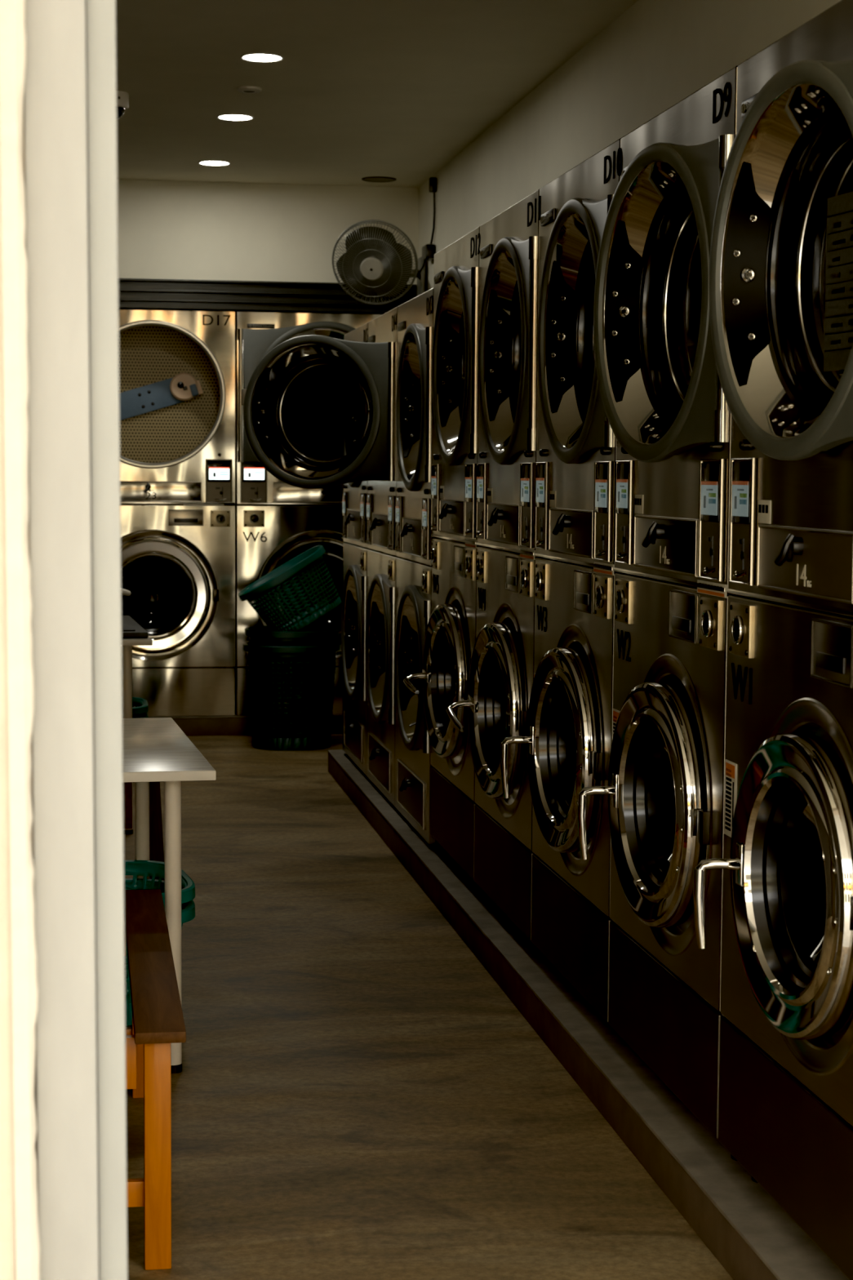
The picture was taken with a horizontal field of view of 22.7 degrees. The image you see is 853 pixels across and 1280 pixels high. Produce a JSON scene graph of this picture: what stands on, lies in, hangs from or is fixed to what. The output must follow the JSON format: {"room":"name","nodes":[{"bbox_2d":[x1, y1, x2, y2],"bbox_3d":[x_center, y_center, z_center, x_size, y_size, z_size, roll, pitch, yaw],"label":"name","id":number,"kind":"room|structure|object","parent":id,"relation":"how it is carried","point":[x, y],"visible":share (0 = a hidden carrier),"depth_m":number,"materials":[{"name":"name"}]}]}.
{"room":"laundry","nodes":[
{"label":"laundry","id":0,"kind":"room"},
{"bbox_2d":[0,119,37,1279],"bbox_3d":[-0.308,-0.308,1.925,8.000,2.950,0.185,0,5,-9],"label":"wall","id":1,"kind":"structure","parent":0,"point":[7,1226],"depth_m":1.87,"materials":[{"name":"white paint"}]},
{"bbox_2d":[0,0,39,1279],"bbox_3d":[-0.354,-0.076,1.847,0.024,2.500,0.021,-1,5,-9],"label":"trim","id":2,"kind":"structure","parent":1,"relation":"attached to","point":[20,680],"depth_m":1.84,"materials":[{"name":"white paint"}]},
{"bbox_2d":[23,0,98,1279],"bbox_3d":[-0.334,-0.193,1.935,0.054,2.720,0.175,-1,5,-9],"label":"door frame","id":3,"kind":"structure","parent":1,"relation":"in","point":[55,92],"depth_m":1.86,"materials":[{"name":"white paint"}]},
{"bbox_2d":[85,0,127,1279],"bbox_3d":[-0.293,-0.193,1.930,0.028,2.720,0.137,-1,5,-9],"label":"door","id":4,"kind":"structure","parent":1,"relation":"in","point":[100,15],"depth_m":1.88,"materials":[{"name":"paint"}]},
{"bbox_2d":[118,307,385,313],"bbox_3d":[-1.523,-0.933,11.090,2.790,2.740,0.140,0,5,-9],"label":"wall","id":5,"kind":"structure","parent":0,"point":[118,308],"depth_m":11.05,"materials":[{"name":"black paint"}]},
{"bbox_2d":[147,713,342,718],"bbox_3d":[-1.476,0.367,10.843,2.790,0.008,0.566,0,5,-9],"label":"trim","id":6,"kind":"structure","parent":5,"relation":"attached to","point":[333,715],"depth_m":10.63,"materials":[{"name":"brown wood"}]},
{"bbox_2d":[118,308,235,716],"bbox_3d":[-1.417,-0.638,10.704,0.876,2.014,0.640,0,5,-9],"label":"dryer","id":7,"kind":"object","parent":6,"relation":"on","point":[177,376],"visible":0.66,"depth_m":10.57,"materials":[{"name":"silver metal"}]},
{"bbox_2d":[120,504,235,667],"bbox_3d":[-1.385,-0.264,10.514,0.876,0.809,0.196,0,5,-9],"label":"washer","id":8,"kind":"object","parent":7,"relation":"in","point":[178,562],"depth_m":10.56,"materials":[{"name":"silver metal"}]},
{"bbox_2d":[235,311,383,715],"bbox_3d":[-0.548,-0.643,10.842,0.876,2.014,0.640,0,5,-9],"label":"dryer","id":9,"kind":"object","parent":6,"relation":"on","point":[277,521],"visible":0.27,"depth_m":10.60,"materials":[{"name":"silver metal"}]},
{"bbox_2d":[235,505,344,666],"bbox_3d":[-0.515,-0.269,10.652,0.876,0.809,0.196,0,5,-9],"label":"washer","id":10,"kind":"object","parent":9,"relation":"in","point":[268,537],"depth_m":10.61,"materials":[{"name":"silver metal"}]},
{"bbox_2d":[286,328,348,461],"bbox_3d":[-0.509,-1.216,10.602,0.676,0.676,0.060,0,5,-8],"label":"drum","id":11,"kind":"object","parent":9,"relation":"on","point":[338,333],"depth_m":10.55,"materials":[{"name":"silver glass"}]},
{"bbox_2d":[172,716,342,736],"bbox_3d":[-1.477,0.416,10.847,2.790,0.090,0.564,0,5,-9],"label":"trim","id":12,"kind":"structure","parent":5,"relation":"attached to","point":[230,726],"depth_m":10.64,"materials":[{"name":"brown wood"}]},
{"bbox_2d":[117,179,418,284],"bbox_3d":[-1.461,-2.031,10.664,2.790,0.484,0.545,0,5,-9],"label":"wall","id":13,"kind":"structure","parent":0,"point":[189,230],"depth_m":10.48,"materials":[{"name":"white paint"}]},
{"bbox_2d":[118,278,417,312],"bbox_3d":[-1.415,-1.696,10.380,2.788,0.138,0.080,0,5,-9],"label":"trim","id":14,"kind":"structure","parent":13,"relation":"attached to","point":[133,293],"depth_m":10.46,"materials":[{"name":"grey metal"}]},
{"bbox_2d":[115,0,638,187],"bbox_3d":[-0.785,-1.984,6.420,2.990,0.100,9.400,0,5,-9],"label":"ceiling","id":15,"kind":"structure","parent":0,"point":[397,89],"depth_m":7.66,"materials":[{"name":"paint"}]},
{"bbox_2d":[116,90,128,119],"bbox_3d":[-1.179,-2.013,7.997,0.112,0.097,0.112,0,5,-9],"label":"security camera","id":16,"kind":"object","parent":15,"relation":"attached to","point":[122,97],"visible":0.39,"depth_m":7.96,"materials":[{"name":"white plastic"}]},
{"bbox_2d":[197,160,230,165],"bbox_3d":[-0.978,-2.197,9.772,0.150,0.005,0.150,0,5,-9],"label":"recessed light","id":17,"kind":"object","parent":15,"relation":"in","point":[207,162],"visible":1,"depth_m":9.76,"materials":[{"name":"grey plastic"}]},
{"bbox_2d":[200,161,228,164],"bbox_3d":[-0.978,-2.197,9.772,0.131,0.001,0.131,0,5,-9],"label":"diffuser","id":18,"kind":"object","parent":17,"relation":"attached to","point":[201,162],"depth_m":9.77,"materials":[{"name":"grey plastic"}]},
{"bbox_2d":[216,113,253,120],"bbox_3d":[-0.767,-2.096,8.507,0.150,0.005,0.150,0,5,-9],"label":"recessed light","id":19,"kind":"object","parent":15,"relation":"in","point":[228,117],"visible":1,"depth_m":8.50,"materials":[{"name":"grey plastic"}]},
{"bbox_2d":[218,115,251,119],"bbox_3d":[-0.767,-2.096,8.507,0.131,0.001,0.131,0,5,-9],"label":"diffuser","id":20,"kind":"object","parent":19,"relation":"attached to","point":[220,117],"depth_m":8.50,"materials":[{"name":"grey plastic"}]},
{"bbox_2d":[236,85,261,93],"bbox_3d":[-0.658,-2.041,7.873,0.092,0.013,0.092,0,5,-9],"label":"smoke detector","id":21,"kind":"object","parent":15,"relation":"attached to","point":[246,89],"visible":1,"depth_m":7.84,"materials":[{"name":"grey plastic"}]},
{"bbox_2d":[240,53,284,62],"bbox_3d":[-0.564,-1.998,7.276,0.150,0.005,0.150,0,5,-9],"label":"recessed light","id":22,"kind":"object","parent":15,"relation":"in","point":[253,57],"visible":1,"depth_m":7.27,"materials":[{"name":"grey plastic"}]},
{"bbox_2d":[243,54,280,61],"bbox_3d":[-0.564,-1.997,7.276,0.131,0.001,0.131,0,5,-9],"label":"diffuser","id":23,"kind":"object","parent":22,"relation":"attached to","point":[246,57],"depth_m":7.27,"materials":[{"name":"grey plastic"}]},
{"bbox_2d":[361,176,396,182],"bbox_3d":[-0.230,-2.231,10.278,0.170,0.006,0.170,0,5,-9],"label":"recessed light","id":24,"kind":"object","parent":15,"relation":"in","point":[372,179],"visible":1,"depth_m":10.28,"materials":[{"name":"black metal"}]},
{"bbox_2d":[364,177,393,181],"bbox_3d":[-0.230,-2.232,10.278,0.142,0.002,0.142,0,5,-9],"label":"diffuser","id":25,"kind":"object","parent":24,"relation":"attached to","point":[366,179],"depth_m":10.29,"materials":[{"name":"silver metal"}]},
{"bbox_2d":[123,733,733,1279],"bbox_3d":[-0.805,0.827,6.642,2.990,0.060,9.400,0,5,-9],"label":"floor","id":26,"kind":"structure","parent":0,"point":[355,1095],"depth_m":4.51,"materials":[{"name":"brown wood planks"}]},
{"bbox_2d":[121,636,152,835],"bbox_3d":[-1.436,0.320,8.065,0.700,0.718,1.000,-1,5,-12],"label":"folding table","id":27,"kind":"object","parent":26,"relation":"on","point":[126,643],"visible":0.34,"depth_m":7.68,"materials":[{"name":"white laminate"}]},
{"bbox_2d":[121,615,148,638],"bbox_3d":[-1.330,-0.053,8.039,0.474,0.030,0.900,-1,5,-12],"label":"board","id":28,"kind":"object","parent":27,"relation":"on","point":[131,628],"visible":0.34,"depth_m":7.71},
{"bbox_2d":[121,588,130,595],"bbox_3d":[-1.277,-0.153,7.809,0.375,0.152,0.040,0,5,-9],"label":"rod","id":29,"kind":"object","parent":28,"relation":"on","point":[124,592],"visible":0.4,"depth_m":7.83,"materials":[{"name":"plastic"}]},
{"bbox_2d":[132,712,147,718],"bbox_3d":[-1.509,0.456,9.141,0.612,0.279,0.486,0,5,-9],"label":"laundry basket","id":30,"kind":"object","parent":26,"relation":"on","point":[145,714],"visible":0.02,"depth_m":9.12,"materials":[{"name":"teal plastic"}]},
{"bbox_2d":[132,697,148,718],"bbox_3d":[-1.508,0.408,9.137,0.612,0.279,0.486,0,5,-9],"label":"laundry basket","id":31,"kind":"object","parent":30,"relation":"in","point":[142,704],"visible":0.08,"depth_m":9.06,"materials":[{"name":"teal plastic"}]},
{"bbox_2d":[124,888,186,1270],"bbox_3d":[-0.674,0.797,4.040,0.378,0.410,1.200,0,5,-9],"label":"wooden bench","id":32,"kind":"object","parent":26,"relation":"on","point":[157,1019],"visible":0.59,"depth_m":3.52,"materials":[{"name":"brown wood"}]},
{"bbox_2d":[124,860,195,1004],"bbox_3d":[-0.884,0.724,5.184,0.612,0.279,0.486,-1,5,-16],"label":"laundry basket","id":33,"kind":"object","parent":26,"relation":"on","point":[153,868],"visible":0.11,"depth_m":5.41,"materials":[{"name":"teal plastic"}]},
{"bbox_2d":[124,878,195,1026],"bbox_3d":[-0.884,0.772,5.187,0.612,0.279,0.486,-1,5,-16],"label":"laundry basket","id":34,"kind":"object","parent":33,"relation":"in","point":[188,910],"visible":0.12,"depth_m":5.07,"materials":[{"name":"teal plastic"}]},
{"bbox_2d":[122,717,215,1073],"bbox_3d":[-0.982,0.584,4.990,0.860,0.680,1.000,-1,5,-12],"label":"folding table","id":35,"kind":"object","parent":26,"relation":"on","point":[154,748],"visible":0.55,"depth_m":4.67,"materials":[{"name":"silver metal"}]},
{"bbox_2d":[242,640,341,750],"bbox_3d":[-0.652,0.264,10.238,0.479,0.502,0.420,0,5,-9],"label":"laundry basket","id":36,"kind":"object","parent":26,"relation":"on","point":[282,738],"visible":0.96,"depth_m":10.09,"materials":[{"name":"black plastic"}]},
{"bbox_2d":[244,625,338,701],"bbox_3d":[-0.650,0.112,10.226,0.458,0.337,0.399,0,5,-9],"label":"laundry basket","id":37,"kind":"object","parent":36,"relation":"in","point":[309,634],"visible":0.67,"depth_m":10.09,"materials":[{"name":"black plastic"}]},
{"bbox_2d":[237,545,342,631],"bbox_3d":[-0.657,-0.230,10.197,0.497,0.451,0.392,0,5,-8],"label":"laundry basket","id":38,"kind":"object","parent":37,"relation":"on","point":[285,573],"visible":0.99,"depth_m":10.08,"materials":[{"name":"teal plastic"}]},
{"bbox_2d":[417,0,841,292],"bbox_3d":[0.632,-0.577,6.759,0.100,2.740,9.400,0,5,-9],"label":"wall","id":39,"kind":"structure","parent":0,"point":[656,54],"depth_m":6.83,"materials":[{"name":"white paint"}]},
{"bbox_2d":[332,219,425,304],"bbox_3d":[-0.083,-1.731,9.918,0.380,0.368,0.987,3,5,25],"label":"wall fan","id":40,"kind":"object","parent":39,"relation":"attached to","point":[373,263],"visible":1,"depth_m":9.56,"materials":[{"name":"grey metal"}]},
{"bbox_2d":[417,177,436,279],"bbox_3d":[-0.004,-1.935,10.207,0.054,0.536,0.326,0,5,-9],"label":"power cord","id":41,"kind":"object","parent":39,"relation":"attached to","point":[428,250],"visible":0.97,"depth_m":10.07,"materials":[{"name":"black plastic"}]},
{"bbox_2d":[328,752,777,1279],"bbox_3d":[0.414,0.815,5.957,0.598,0.088,7.070,0,5,-9],"label":"trim","id":42,"kind":"structure","parent":39,"relation":"attached to","point":[722,1240],"depth_m":4.48,"materials":[{"name":"brown wood"}]},
{"bbox_2d":[327,749,848,1279],"bbox_3d":[0.413,0.767,5.954,0.600,0.008,7.072,0,5,-9],"label":"plinth","id":43,"kind":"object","parent":39,"relation":"attached to","point":[784,1248],"depth_m":4.28,"materials":[{"name":"grey concrete"}]},
{"bbox_2d":[243,306,398,806],"bbox_3d":[-0.168,-0.314,8.008,1.051,1.816,0.796,0,5,-9],"label":"dryer","id":44,"kind":"object","parent":43,"relation":"on","point":[311,399],"visible":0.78,"depth_m":7.84,"materials":[{"name":"silver metal"}]},
{"bbox_2d":[251,343,373,479],"bbox_3d":[-0.409,-0.835,7.780,0.494,0.494,0.060,2,5,23],"label":"bowl","id":45,"kind":"object","parent":44,"relation":"on","point":[269,375],"depth_m":7.81,"materials":[{"name":"black glass"}]},
{"bbox_2d":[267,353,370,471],"bbox_3d":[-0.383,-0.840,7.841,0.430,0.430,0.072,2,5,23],"label":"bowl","id":46,"kind":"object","parent":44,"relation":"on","point":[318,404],"depth_m":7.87,"materials":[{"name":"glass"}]},
{"bbox_2d":[368,582,385,713],"bbox_3d":[-0.153,0.032,8.008,0.060,0.494,0.494,0,5,-10],"label":"bowl","id":47,"kind":"object","parent":44,"relation":"on","point":[377,590],"depth_m":8.20,"materials":[{"name":"silver metal"}]},
{"bbox_2d":[341,321,369,775],"bbox_3d":[-0.056,-0.379,8.833,0.569,1.816,0.796,0,5,-9],"label":"dryer","id":48,"kind":"object","parent":43,"relation":"on","point":[354,597],"visible":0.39,"depth_m":8.79,"materials":[{"name":"silver metal"}]},
{"bbox_2d":[344,573,357,692],"bbox_3d":[-0.279,-0.031,8.796,0.060,0.494,0.494,0,5,-10],"label":"bowl","id":49,"kind":"object","parent":48,"relation":"on","point":[350,579],"depth_m":8.99,"materials":[{"name":"silver metal"}]},
{"bbox_2d":[394,288,443,848],"bbox_3d":[0.196,-0.253,7.258,0.569,1.816,0.796,0,5,-9],"label":"dryer","id":50,"kind":"object","parent":43,"relation":"on","point":[414,396],"visible":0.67,"depth_m":7.25,"materials":[{"name":"silver metal"}]},
{"bbox_2d":[398,595,417,740],"bbox_3d":[-0.028,0.095,7.220,0.060,0.494,0.494,0,5,-10],"label":"bowl","id":51,"kind":"object","parent":50,"relation":"on","point":[408,604],"depth_m":7.41,"materials":[{"name":"silver metal"}]},
{"bbox_2d":[400,333,420,480],"bbox_3d":[-0.021,-0.783,7.151,0.060,0.494,0.494,0,5,-10],"label":"bowl","id":52,"kind":"object","parent":50,"relation":"on","point":[410,352],"depth_m":7.34,"materials":[{"name":"silver metal"}]},
{"bbox_2d":[417,643,419,699],"bbox_3d":[0.037,0.094,7.232,0.072,0.430,0.430,0,5,-10],"label":"bowl","id":53,"kind":"object","parent":50,"relation":"on","point":[418,665],"depth_m":7.43,"materials":[{"name":"silver metal"}]},
{"bbox_2d":[418,377,421,433],"bbox_3d":[0.044,-0.783,7.163,0.072,0.430,0.430,0,5,-10],"label":"bowl","id":54,"kind":"object","parent":50,"relation":"on","point":[420,388],"depth_m":7.36,"materials":[{"name":"glass"}]},
{"bbox_2d":[403,226,488,896],"bbox_3d":[0.277,-0.240,6.449,0.662,1.920,0.816,0,5,-9],"label":"dryer","id":55,"kind":"object","parent":43,"relation":"on","point":[450,640],"visible":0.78,"depth_m":6.43,"materials":[{"name":"grey metal"}]},
{"bbox_2d":[403,537,480,802],"bbox_3d":[0.047,0.069,6.448,0.203,0.738,0.796,0,5,-9],"label":"washer","id":56,"kind":"object","parent":55,"relation":"in","point":[450,640],"depth_m":6.41,"materials":[{"name":"silver metal"}]},
{"bbox_2d":[435,277,462,453],"bbox_3d":[0.105,-0.820,6.356,0.060,0.524,0.524,0,5,-10],"label":"bowl","id":57,"kind":"object","parent":55,"relation":"on","point":[449,309],"depth_m":6.56,"materials":[{"name":"silver metal"}]},
{"bbox_2d":[457,311,465,422],"bbox_3d":[0.170,-0.820,6.367,0.072,0.460,0.460,0,5,-10],"label":"drum","id":58,"kind":"object","parent":55,"relation":"on","point":[461,340],"depth_m":6.57,"materials":[{"name":"black metal"}]},
{"bbox_2d":[445,188,546,958],"bbox_3d":[0.403,-0.177,5.662,0.662,1.920,0.816,0,5,-9],"label":"dryer","id":59,"kind":"object","parent":43,"relation":"on","point":[501,675],"visible":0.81,"depth_m":5.64,"materials":[{"name":"grey metal"}]},
{"bbox_2d":[487,490,491,495],"bbox_3d":[0.173,-0.403,5.824,0.002,0.013,0.048,0,5,-9],"label":"print","id":60,"kind":"object","parent":59,"relation":"on","point":[489,492],"depth_m":5.82},
{"bbox_2d":[445,546,536,851],"bbox_3d":[0.173,0.132,5.660,0.203,0.738,0.796,0,5,-9],"label":"washer","id":61,"kind":"object","parent":59,"relation":"in","point":[501,675],"depth_m":5.61,"materials":[{"name":"silver metal"}]},
{"bbox_2d":[483,249,516,451],"bbox_3d":[0.231,-0.757,5.568,0.060,0.524,0.524,0,5,-10],"label":"bowl","id":62,"kind":"object","parent":59,"relation":"on","point":[500,290],"depth_m":5.77,"materials":[{"name":"silver metal"}]},
{"bbox_2d":[508,280,521,423],"bbox_3d":[0.296,-0.757,5.580,0.072,0.460,0.460,0,5,-10],"label":"drum","id":63,"kind":"object","parent":59,"relation":"on","point":[514,311],"depth_m":5.77,"materials":[{"name":"black metal"}]},
{"bbox_2d":[520,537,528,543],"bbox_3d":[0.245,-0.248,5.314,0.016,0.013,0.057,0,5,-9],"label":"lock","id":64,"kind":"object","parent":59,"relation":"on","point":[525,540],"depth_m":5.30,"materials":[{"name":"silver metal"}]},
{"bbox_2d":[500,137,626,1042],"bbox_3d":[0.528,-0.115,4.874,0.664,1.920,0.816,0,5,-9],"label":"dryer","id":65,"kind":"object","parent":43,"relation":"on","point":[568,740],"visible":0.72,"depth_m":4.88,"materials":[{"name":"grey metal"}]},
{"bbox_2d":[535,539,543,545],"bbox_3d":[0.273,-0.236,5.137,0.016,0.013,0.052,0,5,-9],"label":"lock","id":66,"kind":"object","parent":65,"relation":"on","point":[540,542],"depth_m":5.13,"materials":[{"name":"silver metal"}]},
{"bbox_2d":[500,557,617,918],"bbox_3d":[0.297,0.195,4.872,0.205,0.738,0.796,0,5,-9],"label":"washer","id":67,"kind":"object","parent":65,"relation":"in","point":[568,740],"depth_m":4.81,"materials":[{"name":"silver metal"}]},
{"bbox_2d":[543,213,589,448],"bbox_3d":[0.354,-0.694,4.781,0.060,0.524,0.524,0,5,-10],"label":"bowl","id":68,"kind":"object","parent":65,"relation":"on","point":[566,260],"depth_m":4.97,"materials":[{"name":"silver metal"}]},
{"bbox_2d":[573,239,595,423],"bbox_3d":[0.419,-0.694,4.792,0.072,0.460,0.460,0,5,-10],"label":"drum","id":69,"kind":"object","parent":65,"relation":"on","point":[584,273],"depth_m":4.98,"materials":[{"name":"black metal"}]},
{"bbox_2d":[596,485,603,501],"bbox_3d":[0.373,-0.312,4.525,0.005,0.034,0.055,0,5,-9],"label":"print","id":70,"kind":"object","parent":65,"relation":"attached to","point":[599,488],"depth_m":4.53,"materials":[{"name":"grey paper"}]},
{"bbox_2d":[595,549,605,555],"bbox_3d":[0.371,-0.185,4.526,0.016,0.013,0.057,0,5,-9],"label":"button","id":71,"kind":"object","parent":65,"relation":"on","point":[600,552],"depth_m":4.52,"materials":[{"name":"silver metal"}]},
{"bbox_2d":[577,65,737,1160],"bbox_3d":[0.652,-0.052,4.096,0.664,1.920,0.796,0,5,-9],"label":"dryer","id":72,"kind":"object","parent":43,"relation":"on","point":[668,414],"visible":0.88,"depth_m":4.07,"materials":[{"name":"grey metal"}]},
{"bbox_2d":[617,485,624,502],"bbox_3d":[0.401,-0.300,4.348,0.005,0.034,0.051,0,5,-9],"label":"print","id":73,"kind":"object","parent":72,"relation":"attached to","point":[620,488],"depth_m":4.35,"materials":[{"name":"grey paper"}]},
{"bbox_2d":[617,551,626,558],"bbox_3d":[0.399,-0.173,4.350,0.016,0.013,0.052,0,5,-9],"label":"button","id":74,"kind":"object","parent":72,"relation":"on","point":[620,554],"depth_m":4.34,"materials":[{"name":"silver metal"}]},
{"bbox_2d":[635,497,641,505],"bbox_3d":[0.425,-0.277,4.248,0.002,0.013,0.048,0,5,-9],"label":"print","id":75,"kind":"object","parent":72,"relation":"on","point":[637,500],"depth_m":4.25},
{"bbox_2d":[602,161,682,444],"bbox_3d":[0.449,-0.631,3.990,0.060,0.524,0.524,-1,5,-15],"label":"bowl","id":76,"kind":"object","parent":72,"relation":"on","point":[646,193],"depth_m":4.17,"materials":[{"name":"silver metal"}]},
{"bbox_2d":[577,572,732,1013],"bbox_3d":[0.423,0.258,4.085,0.205,0.738,0.796,0,5,-9],"label":"washer","id":77,"kind":"object","parent":72,"relation":"in","point":[665,789],"depth_m":4.01,"materials":[{"name":"silver metal"}]},
{"bbox_2d":[638,181,696,426],"bbox_3d":[0.513,-0.632,4.008,0.072,0.460,0.460,-1,5,-15],"label":"drum","id":78,"kind":"object","parent":72,"relation":"on","point":[667,226],"depth_m":4.16,"materials":[{"name":"black metal"}]},
{"bbox_2d":[703,488,713,507],"bbox_3d":[0.499,-0.249,3.738,0.005,0.034,0.055,0,5,-9],"label":"print","id":79,"kind":"object","parent":72,"relation":"attached to","point":[708,493],"depth_m":3.74,"materials":[{"name":"grey paper"}]},
{"bbox_2d":[702,566,715,573],"bbox_3d":[0.497,-0.122,3.739,0.016,0.013,0.057,0,5,-9],"label":"button","id":80,"kind":"object","parent":72,"relation":"on","point":[707,570],"depth_m":3.73,"materials":[{"name":"silver metal"}]},
{"bbox_2d":[693,0,852,1279],"bbox_3d":[0.781,0.010,3.309,0.657,1.920,0.796,0,5,-9],"label":"dryer","id":81,"kind":"object","parent":43,"relation":"on","point":[781,261],"visible":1,"depth_m":3.35,"materials":[{"name":"grey metal"}]},
{"bbox_2d":[724,768,733,831],"bbox_3d":[0.523,0.276,3.652,0.002,0.106,0.044,0,5,-9],"label":"print","id":82,"kind":"object","parent":81,"relation":"attached to","point":[729,772],"depth_m":3.65},
{"bbox_2d":[734,488,744,508],"bbox_3d":[0.527,-0.237,3.560,0.005,0.034,0.051,0,5,-9],"label":"print","id":83,"kind":"object","parent":81,"relation":"attached to","point":[739,493],"depth_m":3.56,"materials":[{"name":"grey paper"}]},
{"bbox_2d":[733,569,746,577],"bbox_3d":[0.525,-0.110,3.562,0.016,0.013,0.052,0,5,-9],"label":"button","id":84,"kind":"object","parent":81,"relation":"on","point":[737,573],"depth_m":3.55,"materials":[{"name":"silver metal"}]},
{"bbox_2d":[758,504,768,513],"bbox_3d":[0.550,-0.214,3.461,0.002,0.013,0.048,0,5,-9],"label":"print","id":85,"kind":"object","parent":81,"relation":"on","point":[762,508],"depth_m":3.46},
{"bbox_2d":[693,594,852,1126],"bbox_3d":[0.554,0.321,3.298,0.202,0.738,0.796,0,5,-9],"label":"washer","id":86,"kind":"object","parent":81,"relation":"in","point":[786,864],"depth_m":3.34,"materials":[{"name":"silver metal"}]},
{"bbox_2d":[720,84,839,437],"bbox_3d":[0.576,-0.568,3.203,0.060,0.524,0.524,-1,5,-15],"label":"bowl","id":87,"kind":"object","parent":81,"relation":"on","point":[763,394],"depth_m":3.38,"materials":[{"name":"silver metal"}]},
{"bbox_2d":[764,107,852,417],"bbox_3d":[0.639,-0.569,3.220,0.072,0.460,0.460,-1,5,-15],"label":"drum","id":88,"kind":"object","parent":81,"relation":"on","point":[809,180],"depth_m":3.36,"materials":[{"name":"black metal"}]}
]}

